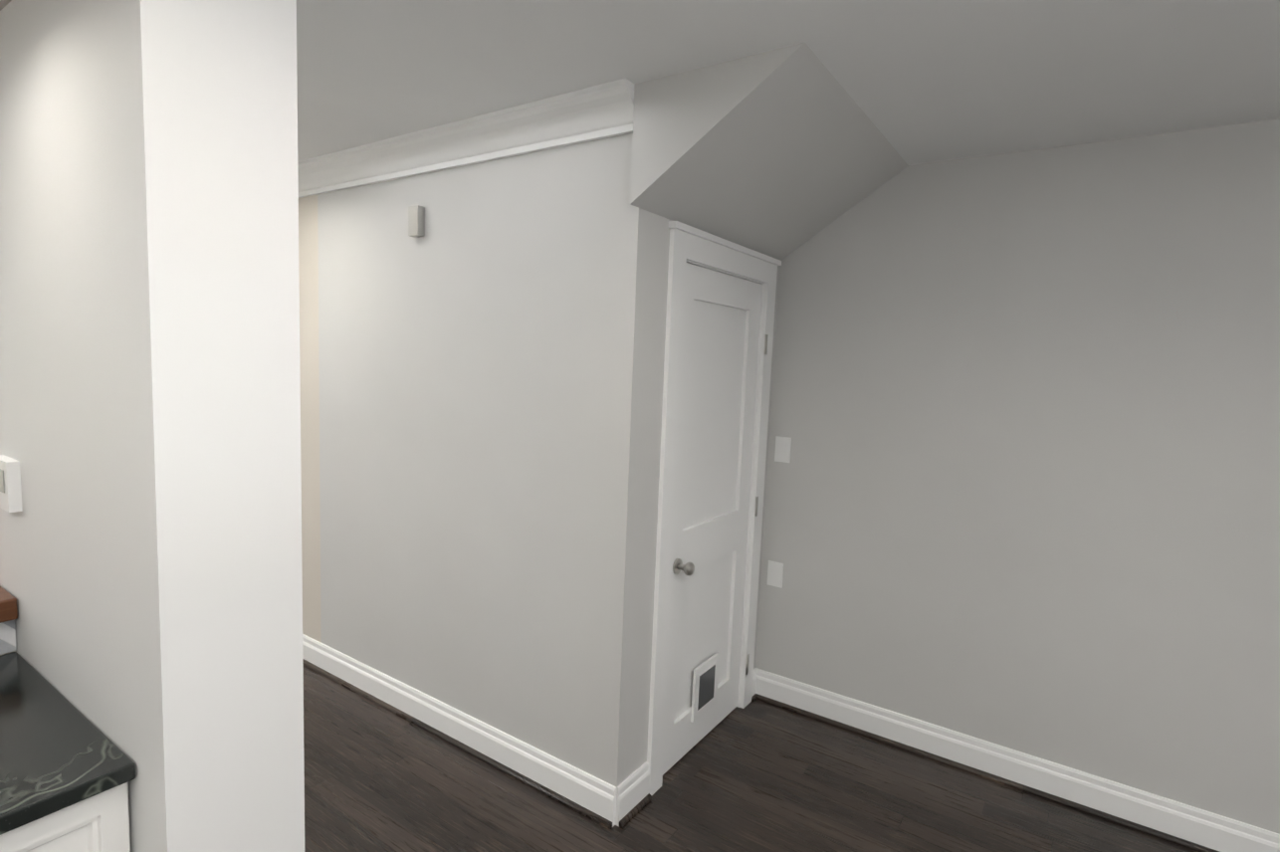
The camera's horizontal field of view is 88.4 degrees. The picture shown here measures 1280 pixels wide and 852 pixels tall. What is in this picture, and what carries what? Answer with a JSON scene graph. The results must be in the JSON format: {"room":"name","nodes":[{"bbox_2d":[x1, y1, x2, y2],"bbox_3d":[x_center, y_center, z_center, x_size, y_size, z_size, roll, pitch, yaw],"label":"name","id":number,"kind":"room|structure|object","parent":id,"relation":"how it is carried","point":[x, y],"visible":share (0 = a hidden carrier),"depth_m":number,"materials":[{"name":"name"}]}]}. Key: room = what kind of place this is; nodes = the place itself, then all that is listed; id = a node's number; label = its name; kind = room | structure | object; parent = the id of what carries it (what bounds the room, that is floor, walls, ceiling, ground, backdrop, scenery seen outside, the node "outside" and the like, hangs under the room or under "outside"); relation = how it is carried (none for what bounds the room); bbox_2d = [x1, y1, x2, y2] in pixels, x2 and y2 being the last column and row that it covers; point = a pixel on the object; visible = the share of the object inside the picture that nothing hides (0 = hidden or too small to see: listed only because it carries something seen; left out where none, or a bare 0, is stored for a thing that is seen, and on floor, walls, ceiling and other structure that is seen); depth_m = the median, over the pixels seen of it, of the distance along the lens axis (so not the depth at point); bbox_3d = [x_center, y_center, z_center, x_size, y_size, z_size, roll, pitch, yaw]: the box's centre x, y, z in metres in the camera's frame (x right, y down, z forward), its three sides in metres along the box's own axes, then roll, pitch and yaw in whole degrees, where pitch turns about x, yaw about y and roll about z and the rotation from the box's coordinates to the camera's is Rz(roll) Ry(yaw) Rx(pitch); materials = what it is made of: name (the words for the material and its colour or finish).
{"room":"kitchen","nodes":[
{"label":"kitchen","id":0,"kind":"room"},
{"bbox_2d":[298,137,612,774],"bbox_3d":[-1.800,-0.021,3.480,4.110,2.500,0.120,6,7,34],"label":"wall","id":1,"kind":"structure","parent":0,"point":[452,365],"depth_m":2.67,"materials":[{"name":"grey paint"}]},
{"bbox_2d":[408,205,425,237],"bbox_3d":[-0.927,-0.848,2.732,0.060,0.120,0.035,6,7,34],"label":"door chime","id":2,"kind":"object","parent":1,"relation":"attached to","point":[416,221],"visible":1,"depth_m":2.72,"materials":[{"name":"beige plastic"}]},
{"bbox_2d":[297,78,634,198],"bbox_3d":[-1.765,-1.190,3.241,4.230,0.126,0.100,6,7,34],"label":"crown molding","id":3,"kind":"structure","parent":1,"relation":"attached to","point":[599,111],"depth_m":2.36,"materials":[{"name":"white wood"}]},
{"bbox_2d":[302,634,633,829],"bbox_3d":[-1.287,1.220,3.126,2.950,0.142,0.030,6,7,34],"label":"baseboard","id":4,"kind":"structure","parent":1,"relation":"attached to","point":[607,804],"depth_m":2.69,"materials":[{"name":"white wood"}]},
{"bbox_2d":[590,133,779,787],"bbox_3d":[0.275,0.131,2.782,0.120,2.500,1.290,6,7,34],"label":"wall","id":5,"kind":"structure","parent":0,"point":[636,300],"depth_m":2.28,"materials":[{"name":"grey paint"}]},
{"bbox_2d":[646,220,781,795],"bbox_3d":[0.283,0.318,2.795,0.152,2.127,0.934,6,7,34],"label":"door frame","id":6,"kind":"structure","parent":5,"relation":"attached to","point":[695,246],"depth_m":2.44,"materials":[{"name":"white wood"}]},
{"bbox_2d":[662,262,768,774],"bbox_3d":[0.336,0.376,2.784,0.111,2.001,0.752,6,7,34],"label":"closet door","id":7,"kind":"structure","parent":5,"relation":"in","point":[721,328],"depth_m":2.78,"materials":[{"name":"white wood"}]},
{"bbox_2d":[303,664,1197,851],"bbox_3d":[-0.923,1.525,1.400,8.750,0.100,6.600,6,7,34],"label":"floor","id":8,"kind":"structure","parent":0,"point":[756,775],"depth_m":2.48,"materials":[{"name":"brown wood"}]},
{"bbox_2d":[0,651,135,851],"bbox_3d":[-1.782,1.071,0.479,0.697,0.914,2.168,6,7,34],"label":"base cabinet","id":9,"kind":"object","parent":8,"relation":"on","point":[67,770],"visible":0.98,"depth_m":1.10,"materials":[{"name":"white"}]},
{"bbox_2d":[0,0,304,851],"bbox_3d":[-1.117,0.208,1.421,1.015,2.500,0.230,6,7,34],"label":"wall","id":10,"kind":"structure","parent":8,"relation":"on","point":[149,432],"depth_m":1.13,"materials":[{"name":"white paint"}]},
{"bbox_2d":[0,454,22,512],"bbox_3d":[-1.406,0.127,1.460,0.124,0.110,0.024,6,7,34],"label":"thermostat","id":11,"kind":"object","parent":10,"relation":"attached to","point":[10,488],"visible":1,"depth_m":1.43,"materials":[{"name":"white plastic"}]},
{"bbox_2d":[296,0,1279,165],"bbox_3d":[-0.819,-1.061,1.147,8.750,0.100,6.600,6,7,34],"label":"ceiling","id":12,"kind":"structure","parent":0,"point":[921,82],"depth_m":1.84,"materials":[{"name":"white paint"}]},
{"bbox_2d":[0,0,11,10],"bbox_3d":[-1.944,-0.841,0.033,1.015,0.210,2.870,6,7,34],"label":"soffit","id":13,"kind":"structure","parent":12,"relation":"attached to","point":[3,3],"depth_m":1.29,"materials":[{"name":"grey paint"}]},
{"bbox_2d":[630,42,908,260],"bbox_3d":[0.546,-0.896,2.421,0.550,0.365,1.220,6,7,34],"label":"ceiling bulkhead","id":14,"kind":"object","parent":12,"relation":"attached to","point":[780,153],"visible":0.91,"depth_m":2.12,"materials":[{"name":"grey paint"}]},
{"bbox_2d":[755,118,1279,834],"bbox_3d":[2.321,0.280,2.104,4.040,2.500,0.120,6,7,34],"label":"wall","id":15,"kind":"structure","parent":0,"point":[1022,491],"depth_m":2.52,"materials":[{"name":"grey paint"}]},
{"bbox_2d":[766,560,783,588],"bbox_3d":[0.656,0.719,3.197,0.076,0.120,0.006,6,7,34],"label":"switch plate","id":16,"kind":"object","parent":15,"relation":"attached to","point":[774,569],"depth_m":3.19,"materials":[{"name":"white plastic"}]},
{"bbox_2d":[774,435,791,462],"bbox_3d":[0.680,0.112,3.136,0.076,0.120,0.009,6,7,34],"label":"switch plate","id":17,"kind":"object","parent":15,"relation":"attached to","point":[781,454],"depth_m":3.13,"materials":[{"name":"white plastic"}]},
{"bbox_2d":[751,667,1279,851],"bbox_3d":[2.176,1.452,2.182,3.920,0.142,0.050,6,7,34],"label":"baseboard","id":18,"kind":"structure","parent":15,"relation":"attached to","point":[1194,828],"depth_m":2.62,"materials":[{"name":"white wood"}]},
{"bbox_3d":[-1.214,0.558,-2.200,5.022,2.500,0.150,6,7,34],"label":"wall","id":19,"kind":"structure","parent":0,"visible":0},
{"bbox_2d":[0,619,16,654],"bbox_3d":[-2.237,0.375,0.335,0.008,0.455,2.838,6,7,34],"label":"tile backsplash","id":20,"kind":"structure","parent":19,"relation":"attached to","point":[8,643],"depth_m":1.50,"materials":[{"name":"white tile"}]},
{"bbox_3d":[-2.323,1.011,0.422,0.120,1.000,2.866,6,7,34],"label":"wall","id":21,"kind":"structure","parent":0,"visible":0},
{"bbox_2d":[0,586,17,623],"bbox_3d":[-2.381,0.481,0.424,0.390,0.050,2.864,6,7,34],"label":"shelf","id":22,"kind":"object","parent":21,"relation":"on","point":[8,607],"visible":0.95,"depth_m":1.49,"materials":[{"name":"brown wood"}]}
]}

